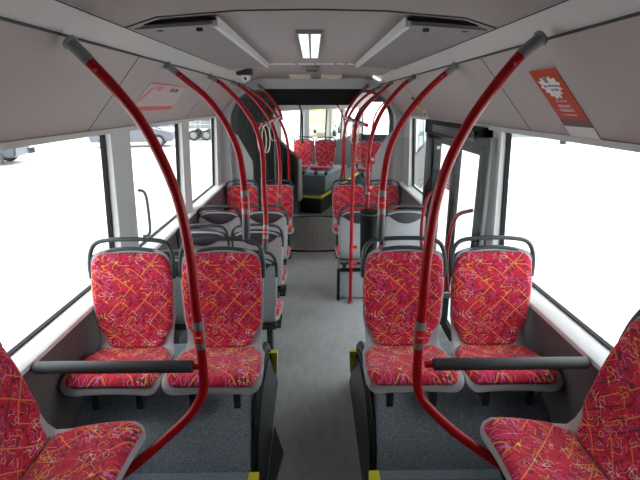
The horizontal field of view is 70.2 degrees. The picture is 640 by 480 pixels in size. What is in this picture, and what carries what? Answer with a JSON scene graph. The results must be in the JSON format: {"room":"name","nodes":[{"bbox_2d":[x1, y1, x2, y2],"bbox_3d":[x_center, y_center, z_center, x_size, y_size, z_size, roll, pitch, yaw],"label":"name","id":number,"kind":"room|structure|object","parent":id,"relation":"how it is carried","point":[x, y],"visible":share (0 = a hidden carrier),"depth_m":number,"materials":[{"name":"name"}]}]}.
{"room":"vehicle interior","nodes":[
{"label":"vehicle interior","id":0,"kind":"room"},
{"bbox_2d":[0,20,242,428],"bbox_3d":[-1.108,0.034,2.472,0.460,2.450,7.350,0,17,-1],"label":"wall","id":1,"kind":"structure","parent":0,"point":[48,95],"depth_m":2.14,"materials":[{"name":"plastic"}]},
{"bbox_2d":[7,135,114,355],"bbox_3d":[-1.263,0.003,1.995,0.068,0.825,1.560,0,17,-1],"label":"window","id":2,"kind":"structure","parent":1,"relation":"in","point":[29,150],"depth_m":2.63,"materials":[{"name":"clear glass"}]},
{"bbox_2d":[0,342,145,479],"bbox_3d":[-1.000,0.617,1.563,0.606,0.748,0.462,0,17,-1],"label":"seat","id":3,"kind":"object","parent":1,"relation":"attached to","point":[31,448],"visible":0.98,"depth_m":1.67,"materials":[{"name":"fabric"}]},
{"bbox_2d":[0,344,46,479],"bbox_3d":[-1.151,0.577,1.549,0.227,0.519,0.416,0,17,-1],"label":"backrest cushion","id":4,"kind":"object","parent":3,"relation":"on","point":[23,429],"depth_m":1.66,"materials":[{"name":"fabric"}]},
{"bbox_2d":[20,421,141,479],"bbox_3d":[-0.873,0.807,1.623,0.349,0.059,0.436,0,17,-1],"label":"seat cushion","id":5,"kind":"object","parent":3,"relation":"on","point":[102,451],"depth_m":1.67,"materials":[{"name":"fabric"}]},
{"bbox_2d":[29,360,198,373],"bbox_3d":[-0.848,0.523,1.872,0.717,0.052,0.052,0,17,-1],"label":"bar","id":6,"kind":"object","parent":1,"relation":"attached to","point":[125,366],"visible":0.91,"depth_m":1.85,"materials":[{"name":"plastic"}]},
{"bbox_2d":[0,16,244,84],"bbox_3d":[-0.878,-0.891,2.198,0.010,0.009,7.350,0,17,-1],"label":"trim","id":7,"kind":"structure","parent":1,"relation":"attached to","point":[2,18],"depth_m":1.70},
{"bbox_2d":[138,189,151,236],"bbox_3d":[-1.147,-0.174,2.989,0.064,0.330,0.019,0,17,-1],"label":"handle","id":8,"kind":"object","parent":1,"relation":"attached to","point":[139,190],"visible":0.94,"depth_m":2.98,"materials":[{"name":"metal"}]},
{"bbox_2d":[139,124,180,246],"bbox_3d":[-1.290,-0.479,3.594,0.068,0.825,1.200,0,17,-1],"label":"window","id":9,"kind":"structure","parent":1,"relation":"in","point":[175,125],"depth_m":4.09,"materials":[{"name":"clear glass"}]},
{"bbox_2d":[135,82,185,110],"bbox_3d":[-1.043,-0.939,3.000,0.137,0.162,0.780,0,17,-1],"label":"poster","id":10,"kind":"object","parent":1,"relation":"attached to","point":[157,96],"visible":1,"depth_m":2.94,"materials":[{"name":"white paper"}]},
{"bbox_2d":[73,342,277,479],"bbox_3d":[-0.720,1.374,1.248,0.942,0.589,4.220,0,17,-1],"label":"platform","id":11,"kind":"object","parent":1,"relation":"attached to","point":[222,441],"depth_m":2.24,"materials":[{"name":"grey carpet"}]},
{"bbox_2d":[59,237,175,409],"bbox_3d":[-0.969,0.405,2.232,0.462,0.748,0.468,0,17,-1],"label":"seat","id":12,"kind":"object","parent":11,"relation":"on","point":[133,288],"visible":0.89,"depth_m":2.34,"materials":[{"name":"fabric"}]},
{"bbox_2d":[66,347,169,388],"bbox_3d":[-0.968,0.613,2.234,0.436,0.059,0.349,0,17,-1],"label":"seat cushion","id":13,"kind":"object","parent":12,"relation":"on","point":[128,380],"depth_m":2.11,"materials":[{"name":"fabric"}]},
{"bbox_2d":[91,253,172,348],"bbox_3d":[-0.971,0.323,2.369,0.416,0.513,0.100,0,17,-1],"label":"backrest cushion","id":14,"kind":"object","parent":12,"relation":"on","point":[132,293],"depth_m":2.36,"materials":[{"name":"fabric"}]},
{"bbox_2d":[161,236,265,407],"bbox_3d":[-0.505,0.403,2.239,0.462,0.748,0.468,0,17,-1],"label":"seat","id":15,"kind":"object","parent":11,"relation":"on","point":[230,279],"visible":0.8,"depth_m":2.34,"materials":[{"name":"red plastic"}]},
{"bbox_2d":[166,346,261,387],"bbox_3d":[-0.504,0.611,2.241,0.436,0.059,0.349,0,17,-1],"label":"seat cushion","id":16,"kind":"object","parent":15,"relation":"on","point":[228,366],"depth_m":2.16,"materials":[{"name":"fabric"}]},
{"bbox_2d":[182,252,262,347],"bbox_3d":[-0.507,0.321,2.377,0.416,0.513,0.100,0,17,-1],"label":"backrest cushion","id":17,"kind":"object","parent":15,"relation":"on","point":[230,284],"depth_m":2.36,"materials":[{"name":"fabric"}]},
{"bbox_2d":[193,118,214,202],"bbox_3d":[-1.314,-0.908,5.021,0.068,0.825,1.280,0,17,-1],"label":"window","id":18,"kind":"structure","parent":1,"relation":"in","point":[212,119],"depth_m":5.59,"materials":[{"name":"clear glass"}]},
{"bbox_2d":[231,89,393,209],"bbox_3d":[-0.005,-1.181,6.984,2.325,2.235,2.228,3,17,9],"label":"wall","id":19,"kind":"structure","parent":0,"point":[241,125],"depth_m":7.20,"materials":[{"name":"rubber"}]},
{"bbox_2d":[232,134,253,184],"bbox_3d":[-1.028,-0.919,6.124,0.260,1.070,0.050,0,17,-1],"label":"trim","id":20,"kind":"structure","parent":19,"relation":"attached to","point":[248,162],"depth_m":6.08,"materials":[{"name":"plastic"}]},
{"bbox_2d":[257,84,282,119],"bbox_3d":[-0.623,-1.725,5.695,0.318,0.438,0.052,0,17,-1],"label":"pole","id":21,"kind":"object","parent":19,"relation":"attached to","point":[258,85],"visible":0.99,"depth_m":5.67,"materials":[{"name":"metal"}]},
{"bbox_2d":[210,78,403,209],"bbox_3d":[-0.097,-1.030,6.007,2.600,2.450,0.140,0,17,-1],"label":"trim","id":22,"kind":"structure","parent":19,"relation":"attached to","point":[267,83],"depth_m":5.75,"materials":[{"name":"plastic"}]},
{"bbox_2d":[344,84,369,119],"bbox_3d":[0.458,-1.730,5.712,0.317,0.440,0.052,0,17,-1],"label":"pole","id":23,"kind":"object","parent":19,"relation":"attached to","point":[367,85],"visible":0.89,"depth_m":5.69,"materials":[{"name":"metal"}]},
{"bbox_2d":[371,131,392,183],"bbox_3d":[0.831,-0.928,6.153,0.260,1.070,0.050,0,17,-1],"label":"trim","id":24,"kind":"structure","parent":19,"relation":"attached to","point":[377,167],"depth_m":6.10,"materials":[{"name":"plastic"}]},
{"bbox_2d":[179,164,448,479],"bbox_3d":[1.242,-0.207,7.607,5.220,0.072,17.246,0,17,-1],"label":"floor","id":25,"kind":"structure","parent":0,"point":[314,423],"depth_m":3.65,"materials":[{"name":"plastic"}]},
{"bbox_2d":[162,250,186,343],"bbox_3d":[-0.987,0.487,3.477,0.462,1.003,0.468,0,17,-1],"label":"seat","id":26,"kind":"object","parent":25,"relation":"on","point":[180,324],"visible":0.07,"depth_m":3.28,"materials":[{"name":"plastic"}]},
{"bbox_2d":[176,224,229,253],"bbox_3d":[-0.999,0.282,4.157,0.462,1.003,0.468,0,17,-1],"label":"seat","id":27,"kind":"object","parent":25,"relation":"on","point":[197,233],"visible":0.31,"depth_m":3.83,"materials":[{"name":"grey plastic"}]},
{"bbox_2d":[197,205,241,246],"bbox_3d":[-1.010,0.075,4.846,0.462,1.003,0.468,0,17,-1],"label":"seat","id":28,"kind":"object","parent":25,"relation":"on","point":[228,219],"visible":0.43,"depth_m":4.53,"materials":[{"name":"grey plastic"}]},
{"bbox_2d":[225,180,258,217],"bbox_3d":[-1.029,-0.254,5.939,0.462,1.003,0.468,0,17,-1],"label":"seat","id":29,"kind":"object","parent":25,"relation":"on","point":[232,192],"visible":0.44,"depth_m":6.01,"materials":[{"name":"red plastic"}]},
{"bbox_2d":[231,223,287,327],"bbox_3d":[-0.535,0.280,4.164,0.462,1.003,0.468,0,17,-1],"label":"seat","id":30,"kind":"object","parent":25,"relation":"on","point":[275,239],"visible":0.48,"depth_m":3.88,"materials":[{"name":"grey plastic"}]},
{"bbox_2d":[282,268,285,280],"bbox_3d":[-0.536,0.333,4.240,0.436,0.059,0.349,0,17,-1],"label":"seat cushion","id":31,"kind":"object","parent":30,"relation":"on","point":[284,270],"depth_m":4.22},
{"bbox_2d":[253,250,283,349],"bbox_3d":[-0.523,0.485,3.484,0.462,1.003,0.468,0,17,-1],"label":"seat","id":32,"kind":"object","parent":25,"relation":"on","point":[273,306],"visible":0.32,"depth_m":3.29,"materials":[{"name":"grey plastic"}]},
{"bbox_2d":[276,298,281,315],"bbox_3d":[-0.524,0.537,3.560,0.436,0.059,0.349,0,17,-1],"label":"seat cushion","id":33,"kind":"object","parent":32,"relation":"on","point":[279,303],"depth_m":3.55,"materials":[{"name":"fabric"}]},
{"bbox_2d":[249,205,290,295],"bbox_3d":[-0.546,0.073,4.853,0.462,1.003,0.468,0,17,-1],"label":"seat","id":34,"kind":"object","parent":25,"relation":"on","point":[279,218],"visible":0.38,"depth_m":4.56,"materials":[{"name":"grey plastic"}]},
{"bbox_2d":[268,426,283,479],"bbox_3d":[-0.249,1.255,2.630,0.072,0.020,0.520,0,17,-1],"label":"trim","id":35,"kind":"structure","parent":25,"relation":"on","point":[277,453],"depth_m":2.61,"materials":[{"name":"black plastic"}]},
{"bbox_2d":[260,180,293,258],"bbox_3d":[-0.565,-0.256,5.946,0.462,1.003,0.468,0,17,-1],"label":"seat","id":36,"kind":"object","parent":25,"relation":"on","point":[287,191],"visible":0.5,"depth_m":6.02,"materials":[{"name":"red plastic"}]},
{"bbox_2d":[262,186,292,221],"bbox_3d":[-0.567,-0.460,6.047,0.416,0.513,0.100,0,17,-1],"label":"backrest cushion","id":37,"kind":"object","parent":36,"relation":"on","point":[272,191],"depth_m":6.02,"materials":[{"name":"fabric"}]},
{"bbox_2d":[287,223,292,231],"bbox_3d":[-0.564,-0.170,5.912,0.436,0.059,0.349,0,17,-1],"label":"seat cushion","id":38,"kind":"object","parent":36,"relation":"on","point":[290,225],"depth_m":5.79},
{"bbox_2d":[274,137,301,213],"bbox_3d":[-0.613,-1.192,8.334,0.545,1.420,0.180,5,17,16],"label":"cabinet","id":39,"kind":"object","parent":25,"relation":"on","point":[295,161],"visible":0.59,"depth_m":8.23,"materials":[{"name":"plastic"}]},
{"bbox_2d":[331,179,364,257],"bbox_3d":[0.379,-0.261,5.960,0.462,1.003,0.468,0,17,-1],"label":"seat","id":40,"kind":"object","parent":25,"relation":"on","point":[340,193],"visible":0.56,"depth_m":6.03,"materials":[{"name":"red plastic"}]},
{"bbox_2d":[333,186,363,218],"bbox_3d":[0.377,-0.464,6.061,0.416,0.513,0.100,0,17,-1],"label":"backrest cushion","id":41,"kind":"object","parent":40,"relation":"on","point":[341,194],"depth_m":6.03,"materials":[{"name":"fabric"}]},
{"bbox_2d":[337,260,362,300],"bbox_3d":[0.622,0.400,4.741,0.895,0.442,0.132,0,17,-1],"label":"box","id":42,"kind":"object","parent":25,"relation":"on","point":[342,273],"visible":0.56,"depth_m":4.71,"materials":[{"name":"plastic"}]},
{"bbox_2d":[335,205,378,267],"bbox_3d":[0.398,0.069,4.867,0.462,1.003,0.468,0,17,-1],"label":"seat","id":43,"kind":"object","parent":25,"relation":"on","point":[342,250],"visible":0.47,"depth_m":4.63,"materials":[{"name":"grey plastic"}]},
{"bbox_2d":[355,139,367,168],"bbox_3d":[1.165,-2.272,12.646,0.462,1.003,0.468,5,17,16],"label":"seat","id":44,"kind":"object","parent":25,"relation":"on","point":[358,150],"visible":0.23,"depth_m":12.75,"materials":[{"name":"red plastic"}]},
{"bbox_2d":[356,142,360,159],"bbox_3d":[1.211,-2.474,12.740,0.416,0.513,0.100,5,17,16],"label":"backrest cushion","id":45,"kind":"object","parent":44,"relation":"on","point":[358,151],"depth_m":12.77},
{"bbox_2d":[347,80,393,303],"bbox_3d":[0.522,-0.519,4.741,0.098,2.202,0.946,9,19,27],"label":"pole","id":46,"kind":"object","parent":25,"relation":"on","point":[351,247],"visible":0.99,"depth_m":4.43,"materials":[{"name":"metal"}]},
{"bbox_2d":[344,116,368,126],"bbox_3d":[0.340,-1.227,4.676,0.037,0.037,2.150,0,17,-2],"label":"rail","id":47,"kind":"object","parent":46,"relation":"attached to","point":[345,117],"visible":0.92,"depth_m":4.11,"materials":[{"name":"red metal"}]},
{"bbox_2d":[369,179,399,212],"bbox_3d":[0.843,-0.263,5.968,0.462,1.003,0.468,0,17,-1],"label":"seat","id":48,"kind":"object","parent":25,"relation":"on","point":[392,190],"visible":0.3,"depth_m":6.04,"materials":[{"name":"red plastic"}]},
{"bbox_2d":[378,205,427,247],"bbox_3d":[0.862,0.066,4.875,0.462,1.003,0.468,0,17,-1],"label":"seat","id":49,"kind":"object","parent":25,"relation":"on","point":[403,222],"visible":0.47,"depth_m":4.59,"materials":[{"name":"grey plastic"}]},
{"bbox_2d":[437,138,494,297],"bbox_3d":[0.765,0.196,3.131,0.685,1.760,0.025,0,17,-1],"label":"glass screen","id":50,"kind":"object","parent":25,"relation":"on","point":[492,140],"visible":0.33,"depth_m":2.98,"materials":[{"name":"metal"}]},
{"bbox_2d":[0,0,639,83],"bbox_3d":[-0.039,-1.013,2.255,1.752,0.200,7.502,0,17,-1],"label":"ceiling","id":51,"kind":"structure","parent":0,"point":[351,28],"depth_m":1.81,"materials":[{"name":"plastic"}]},
{"bbox_2d":[62,35,207,478],"bbox_3d":[-0.659,0.114,1.639,0.394,1.598,0.285,0,17,-1],"label":"pole","id":52,"kind":"object","parent":51,"relation":"attached to","point":[70,42],"visible":0.98,"depth_m":1.71,"materials":[{"name":"metal"}]},
{"bbox_2d":[135,16,268,68],"bbox_3d":[-0.613,-1.222,2.959,0.347,0.052,2.290,0,17,-1],"label":"ceiling hatch","id":53,"kind":"object","parent":51,"relation":"attached to","point":[212,39],"visible":0.91,"depth_m":2.28,"materials":[{"name":"white plastic"}]},
{"bbox_2d":[164,61,249,240],"bbox_3d":[-0.592,-0.527,2.521,0.152,0.907,0.804,-14,22,-40],"label":"pole","id":54,"kind":"object","parent":51,"relation":"attached to","point":[240,160],"visible":0.99,"depth_m":2.40,"materials":[{"name":"metal"}]},
{"bbox_2d":[207,74,268,251],"bbox_3d":[-0.573,-0.646,3.465,0.203,1.224,1.134,-9,19,-27],"label":"pole","id":55,"kind":"object","parent":51,"relation":"attached to","point":[211,77],"visible":1,"depth_m":3.28,"materials":[{"name":"metal"}]},
{"bbox_2d":[236,68,252,81],"bbox_3d":[-0.742,-1.625,4.491,0.150,0.120,0.140,0,17,-1],"label":"security camera","id":56,"kind":"object","parent":51,"relation":"attached to","point":[245,74],"visible":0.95,"depth_m":4.42,"materials":[{"name":"black plastic"}]},
{"bbox_2d":[231,80,281,206],"bbox_3d":[-0.611,-1.013,4.678,0.181,1.222,0.866,-13,21,-36],"label":"pole","id":57,"kind":"object","parent":51,"relation":"attached to","point":[233,82],"visible":0.97,"depth_m":4.51,"materials":[{"name":"metal"}]},
{"bbox_2d":[257,116,280,126],"bbox_3d":[-0.495,-1.223,4.663,0.037,0.037,2.150,0,17,0],"label":"rail","id":58,"kind":"object","parent":57,"relation":"attached to","point":[278,117],"visible":0.83,"depth_m":4.30,"materials":[{"name":"red metal"}]},
{"bbox_2d":[257,121,266,151],"bbox_3d":[-0.498,-0.878,3.905,0.085,0.281,0.009,0,17,-1],"label":"strap","id":59,"kind":"object","parent":58,"relation":"hanging from","point":[260,121],"visible":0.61,"depth_m":3.90,"materials":[{"name":"grey plastic"}]},
{"bbox_2d":[261,120,270,152],"bbox_3d":[-0.498,-0.955,4.195,0.085,0.301,0.009,0,17,-1],"label":"strap","id":60,"kind":"object","parent":58,"relation":"hanging from","point":[264,120],"visible":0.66,"depth_m":4.19,"materials":[{"name":"grey plastic"}]},
{"bbox_2d":[243,85,289,181],"bbox_3d":[-0.666,-1.330,5.762,0.569,1.200,0.094,-2,17,-8],"label":"pole","id":61,"kind":"object","parent":51,"relation":"attached to","point":[246,87],"visible":0.89,"depth_m":5.71,"materials":[{"name":"metal"}]},
{"bbox_2d":[289,74,310,78],"bbox_3d":[-0.229,-1.877,5.228,0.240,0.038,0.280,0,17,-1],"label":"plate","id":62,"kind":"object","parent":51,"relation":"attached to","point":[292,76],"visible":1,"depth_m":5.17,"materials":[{"name":"plastic"}]},
{"bbox_2d":[296,29,322,57],"bbox_3d":[-0.063,-1.253,2.948,0.140,0.030,1.310,0,17,-1],"label":"recessed light","id":63,"kind":"object","parent":51,"relation":"in","point":[309,40],"visible":0.95,"depth_m":2.63,"materials":[{"name":"plastic"}]},
{"bbox_2d":[299,34,309,57],"bbox_3d":[-0.096,-1.243,2.946,0.050,0.012,1.240,0,17,-1],"label":"diffuser","id":64,"kind":"object","parent":63,"relation":"attached to","point":[304,39],"depth_m":2.77,"materials":[{"name":"plastic"}]},
{"bbox_2d":[311,34,320,57],"bbox_3d":[-0.032,-1.243,2.947,0.050,0.012,1.240,0,17,-1],"label":"diffuser","id":65,"kind":"object","parent":63,"relation":"attached to","point":[315,38],"depth_m":2.77,"materials":[{"name":"plastic"}]},
{"bbox_2d":[306,66,318,71],"bbox_3d":[-0.078,-1.712,4.549,0.130,0.044,0.240,0,17,-1],"label":"ceiling speaker","id":66,"kind":"object","parent":51,"relation":"attached to","point":[308,68],"visible":0.98,"depth_m":4.44},
{"bbox_2d":[265,89,360,104],"bbox_3d":[-0.098,-1.866,5.785,1.274,0.290,0.164,0,17,-1],"label":"destination display","id":67,"kind":"object","parent":51,"relation":"attached to","point":[281,96],"visible":0.56,"depth_m":5.72,"materials":[{"name":"black plastic"}]},
{"bbox_2d":[321,74,342,78],"bbox_3d":[0.131,-1.879,5.233,0.240,0.038,0.280,0,17,-1],"label":"plate","id":68,"kind":"object","parent":51,"relation":"attached to","point":[323,76],"visible":1,"depth_m":5.17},
{"bbox_2d":[339,85,381,180],"bbox_3d":[0.505,-1.334,5.779,0.512,1.200,0.096,2,17,7],"label":"pole","id":69,"kind":"object","parent":51,"relation":"attached to","point":[379,86],"visible":0.98,"depth_m":5.72,"materials":[{"name":"metal"}]},
{"bbox_2d":[365,74,416,207],"bbox_3d":[0.596,-0.625,3.846,0.454,1.483,0.102,-8,18,-23],"label":"pole","id":70,"kind":"object","parent":51,"relation":"attached to","point":[411,78],"depth_m":3.72,"materials":[{"name":"metal"}]},
{"bbox_2d":[359,208,377,256],"bbox_3d":[0.415,-0.052,3.866,0.174,0.412,0.174,0,17,-1],"label":"litter bin","id":71,"kind":"object","parent":70,"relation":"attached to","point":[368,216],"visible":0.84,"depth_m":3.79,"materials":[{"name":"grey plastic"}]},
{"bbox_2d":[376,62,458,239],"bbox_3d":[0.515,-0.531,2.535,0.141,0.907,0.801,13,21,38],"label":"pole","id":72,"kind":"object","parent":51,"relation":"attached to","point":[384,172],"visible":1,"depth_m":2.41,"materials":[{"name":"metal"}]},
{"bbox_2d":[356,16,486,68],"bbox_3d":[0.510,-1.227,2.976,0.347,0.052,2.290,0,17,-1],"label":"ceiling hatch","id":73,"kind":"object","parent":51,"relation":"attached to","point":[412,39],"visible":0.91,"depth_m":2.30,"materials":[{"name":"grey plastic"}]},
{"bbox_2d":[412,31,547,471],"bbox_3d":[0.578,0.096,1.654,0.387,1.604,0.285,0,17,-1],"label":"pole","id":74,"kind":"object","parent":51,"relation":"attached to","point":[539,39],"visible":0.98,"depth_m":1.72,"materials":[{"name":"metal"}]},
{"bbox_2d":[273,97,369,167],"bbox_3d":[0.333,-2.772,11.794,0.460,2.450,8.000,5,17,16],"label":"wall","id":75,"kind":"structure","parent":0,"point":[305,108],"depth_m":11.73,"materials":[{"name":"plastic"}]},
{"bbox_2d":[301,164,364,213],"bbox_3d":[0.171,-1.356,10.301,0.940,0.600,4.010,5,17,16],"label":"raised platform","id":76,"kind":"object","parent":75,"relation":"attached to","point":[316,189],"depth_m":8.98,"materials":[{"name":"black plastic"}]},
{"bbox_2d":[293,136,313,174],"bbox_3d":[-0.389,-1.699,9.187,0.462,0.748,0.468,5,17,16],"label":"seat","id":77,"kind":"object","parent":76,"relation":"on","point":[304,151],"visible":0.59,"depth_m":9.29,"materials":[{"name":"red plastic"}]},
{"bbox_2d":[294,140,312,164],"bbox_3d":[-0.343,-1.778,9.318,0.416,0.513,0.100,5,17,16],"label":"backrest cushion","id":78,"kind":"object","parent":77,"relation":"on","point":[304,151],"depth_m":9.30,"materials":[{"name":"fabric"}]},
{"bbox_2d":[309,137,335,175],"bbox_3d":[0.055,-1.660,9.057,0.462,0.748,0.468,5,17,16],"label":"seat","id":79,"kind":"object","parent":76,"relation":"on","point":[325,149],"visible":0.98,"depth_m":9.16,"materials":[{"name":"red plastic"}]},
{"bbox_2d":[310,165,332,169],"bbox_3d":[0.038,-1.452,9.061,0.436,0.059,0.349,5,17,16],"label":"seat cushion","id":80,"kind":"object","parent":79,"relation":"on","point":[317,167],"depth_m":8.95,"materials":[{"name":"fabric"}]},
{"bbox_2d":[315,141,334,165],"bbox_3d":[0.101,-1.739,9.188,0.416,0.513,0.100,5,17,16],"label":"backrest cushion","id":81,"kind":"object","parent":79,"relation":"on","point":[324,150],"depth_m":9.18,"materials":[{"name":"fabric"}]},
{"bbox_2d":[359,93,373,97],"bbox_3d":[1.353,-3.612,11.203,1.680,0.140,8.020,5,17,16],"label":"ceiling","id":82,"kind":"structure","parent":0,"point":[362,94],"depth_m":14.04,"materials":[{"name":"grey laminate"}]},
{"bbox_2d":[299,105,302,143],"bbox_3d":[-0.421,-2.133,8.004,0.273,0.851,0.028,7,18,23],"label":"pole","id":83,"kind":"object","parent":82,"relation":"attached to","point":[299,105],"visible":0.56,"depth_m":7.95,"materials":[{"name":"black metal"}]},
{"bbox_2d":[336,105,345,178],"bbox_3d":[0.301,-2.250,9.991,0.533,1.850,0.046,5,18,17],"label":"pole","id":84,"kind":"object","parent":82,"relation":"attached to","point":[336,105],"visible":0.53,"depth_m":9.91,"materials":[{"name":"metal"}]},
{"bbox_2d":[351,96,372,161],"bbox_3d":[0.810,-1.649,7.996,0.533,1.850,0.046,5,18,17],"label":"pole","id":85,"kind":"object","parent":82,"relation":"attached to","point":[363,105],"visible":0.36,"depth_m":7.88,"materials":[{"name":"metal"}]},
{"bbox_2d":[361,97,418,145],"bbox_3d":[2.543,-3.794,15.191,2.500,2.450,0.081,5,17,16],"label":"wall","id":86,"kind":"structure","parent":0,"point":[381,136],"depth_m":15.42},
{"bbox_2d":[412,118,426,194],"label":"window","id":87,"kind":"structure","parent":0,"point":[420,155],"depth_m":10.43,"materials":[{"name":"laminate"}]},
{"bbox_2d":[359,173,371,208],"bbox_3d":[1.481,-1.240,9.915,0.940,0.600,4.010,5,17,16],"label":"trim","id":88,"kind":"structure","parent":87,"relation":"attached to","point":[363,179],"depth_m":8.69,"materials":[{"name":"blue plastic"}]},
{"bbox_2d":[355,138,382,176],"bbox_3d":[0.957,-1.580,8.791,0.462,0.748,0.468,5,17,16],"label":"seat","id":89,"kind":"object","parent":88,"relation":"on","point":[376,145],"visible":0.6,"depth_m":8.90,"materials":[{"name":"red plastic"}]},
{"bbox_2d":[357,167,371,171],"bbox_3d":[0.940,-1.373,8.796,0.436,0.059,0.349,5,17,16],"label":"seat cushion","id":90,"kind":"object","parent":89,"relation":"on","point":[361,169],"depth_m":8.69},
{"bbox_2d":[361,142,380,167],"bbox_3d":[1.003,-1.659,8.922,0.416,0.513,0.100,5,17,16],"label":"backrest cushion","id":91,"kind":"object","parent":89,"relation":"on","point":[375,145],"depth_m":8.92,"materials":[{"name":"fabric"}]},
{"bbox_2d":[381,16,639,423],"bbox_3d":[1.032,0.024,2.505,0.460,2.450,7.350,0,17,-1],"label":"wall","id":92,"kind":"structure","parent":0,"point":[599,66],"depth_m":2.10,"materials":[{"name":"plastic"}]},
{"bbox_2d":[349,341,550,479],"bbox_3d":[0.694,1.368,1.269,0.942,0.589,4.220,0,17,-1],"label":"platform","id":93,"kind":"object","parent":92,"relation":"attached to","point":[402,441],"depth_m":2.26,"materials":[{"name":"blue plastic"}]},
{"bbox_2d":[360,236,463,406],"bbox_3d":[0.439,0.398,2.253,0.462,0.748,0.468,0,17,-1],"label":"seat","id":94,"kind":"object","parent":93,"relation":"on","point":[391,274],"visible":0.84,"depth_m":2.36,"materials":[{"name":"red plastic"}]},
{"bbox_2d":[364,251,442,346],"bbox_3d":[0.437,0.317,2.391,0.416,0.513,0.100,0,17,-1],"label":"backrest cushion","id":95,"kind":"object","parent":94,"relation":"on","point":[391,278],"depth_m":2.38,"materials":[{"name":"fabric"}]},
{"bbox_2d":[365,345,458,385],"bbox_3d":[0.440,0.606,2.256,0.436,0.059,0.349,0,17,-1],"label":"seat cushion","id":96,"kind":"object","parent":94,"relation":"on","point":[385,365],"depth_m":2.17,"materials":[{"name":"fabric"}]},
{"bbox_2d":[449,235,563,405],"bbox_3d":[0.903,0.396,2.261,0.462,0.748,0.468,0,17,-1],"label":"seat","id":97,"kind":"object","parent":93,"relation":"on","point":[491,287],"visible":0.91,"depth_m":2.37,"materials":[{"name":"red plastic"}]},
{"bbox_2d":[452,251,531,345],"bbox_3d":[0.901,0.315,2.398,0.416,0.513,0.100,0,17,-1],"label":"backrest cushion","id":98,"kind":"object","parent":97,"relation":"on","point":[491,290],"depth_m":2.38,"materials":[{"name":"fabric"}]},
{"bbox_2d":[455,344,557,384],"bbox_3d":[0.904,0.604,2.263,0.436,0.059,0.349,0,17,-1],"label":"seat cushion","id":99,"kind":"object","parent":97,"relation":"on","point":[472,377],"depth_m":2.14,"materials":[{"name":"fabric"}]},
{"bbox_2d":[420,119,492,340],"bbox_3d":[1.052,-0.078,3.942,0.295,1.818,1.560,0,17,-1],"label":"door","id":100,"kind":"structure","parent":92,"relation":"in","point":[477,142],"depth_m":3.78,"materials":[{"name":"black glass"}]},
{"bbox_2d":[424,357,592,370],"bbox_3d":[0.795,0.515,1.897,0.717,0.052,0.052,0,17,-1],"label":"bar","id":101,"kind":"object","parent":92,"relation":"attached to","point":[472,363],"visible":0.95,"depth_m":1.88,"materials":[{"name":"plastic"}]},
{"bbox_2d":[379,11,639,84],"bbox_3d":[0.802,-0.898,2.224,0.010,0.009,7.350,0,17,-1],"label":"trim","id":102,"kind":"structure","parent":92,"relation":"attached to","point":[636,14],"depth_m":1.51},
{"bbox_2d":[499,133,613,350],"bbox_3d":[1.200,-0.030,2.105,0.068,0.825,1.710,0,17,-1],"label":"window","id":103,"kind":"structure","parent":92,"relation":"in","point":[610,347],"depth_m":2.81,"materials":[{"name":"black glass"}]},
{"bbox_2d":[480,309,639,479],"bbox_3d":[0.957,0.608,1.593,0.606,0.748,0.462,0,17,-1],"label":"seat","id":104,"kind":"object","parent":92,"relation":"attached to","point":[602,442],"visible":1,"depth_m":1.67,"materials":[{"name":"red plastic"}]},
{"bbox_2d":[484,417,607,479],"bbox_3d":[0.831,0.799,1.649,0.349,0.059,0.436,0,17,-1],"label":"seat cushion","id":105,"kind":"object","parent":104,"relation":"on","point":[524,449],"depth_m":1.69,"materials":[{"name":"fabric"}]},
{"bbox_2d":[576,318,639,479],"bbox_3d":[1.108,0.567,1.583,0.227,0.519,0.416,0,17,-1],"label":"backrest cushion","id":106,"kind":"object","parent":104,"relation":"on","point":[608,420],"depth_m":1.66,"materials":[{"name":"fabric"}]},
{"bbox_2d":[528,68,600,139],"bbox_3d":[0.996,-0.554,1.861,0.227,0.268,0.216,0,17,-1],"label":"poster","id":107,"kind":"object","parent":92,"relation":"attached to","point":[549,81],"visible":1,"depth_m":1.85,"materials":[{"name":"red paper"}]},
{"label":"outside","id":108,"kind":"structure","parent":0,"visible":0},
{"bbox_2d":[0,113,639,348],"bbox_3d":[-0.482,-6.375,29.406,180.000,0.100,180.000,0,17,-1],"label":"windows","id":109,"kind":"structure","parent":108,"point":[578,205],"depth_m":9.98,"materials":[{"name":"glass"}]},
{"bbox_2d":[0,146,28,164],"bbox_3d":[-13.990,-3.653,17.675,4.288,1.449,1.870,-5,17,-15],"label":"parked car","id":110,"kind":"object","parent":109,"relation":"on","point":[13,154],"visible":0.59,"depth_m":17.54,"materials":[{"name":"paint"}]},
{"bbox_2d":[89,127,174,145],"bbox_3d":[-10.316,-5.919,25.201,4.288,1.449,1.870,-4,17,-12],"label":"car","id":111,"kind":"object","parent":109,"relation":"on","point":[164,136],"visible":0.39,"depth_m":24.65,"materials":[{"name":"silver metal"}]},
{"bbox_2d":[158,121,209,126],"bbox_3d":[-32.734,-11.460,44.046,56.001,1.200,0.564,-2,17,-7],"label":"wall","id":112,"kind":"structure","parent":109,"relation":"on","point":[191,122],"depth_m":46.53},
{"bbox_2d":[189,119,210,140],"bbox_3d":[-7.197,-7.351,30.045,3.600,1.400,2.020,-1,17,-5],"label":"flatbed trailer","id":113,"kind":"object","parent":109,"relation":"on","point":[195,134],"visible":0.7,"depth_m":29.14,"materials":[{"name":"metal"}]},
{"bbox_2d":[309,109,340,135],"bbox_3d":[0.312,-9.427,34.689,2.220,2.700,6.248,2,17,7],"label":"van","id":114,"kind":"object","parent":109,"relation":"on","point":[316,118],"visible":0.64,"depth_m":31.87,"materials":[{"name":"paint"}]},
{"bbox_2d":[512,133,538,137],"bbox_3d":[15.328,-10.205,34.237,5.200,4.450,6.250,0,17,-1],"label":"building","id":115,"kind":"structure","parent":109,"relation":"on","point":[513,135],"depth_m":31.92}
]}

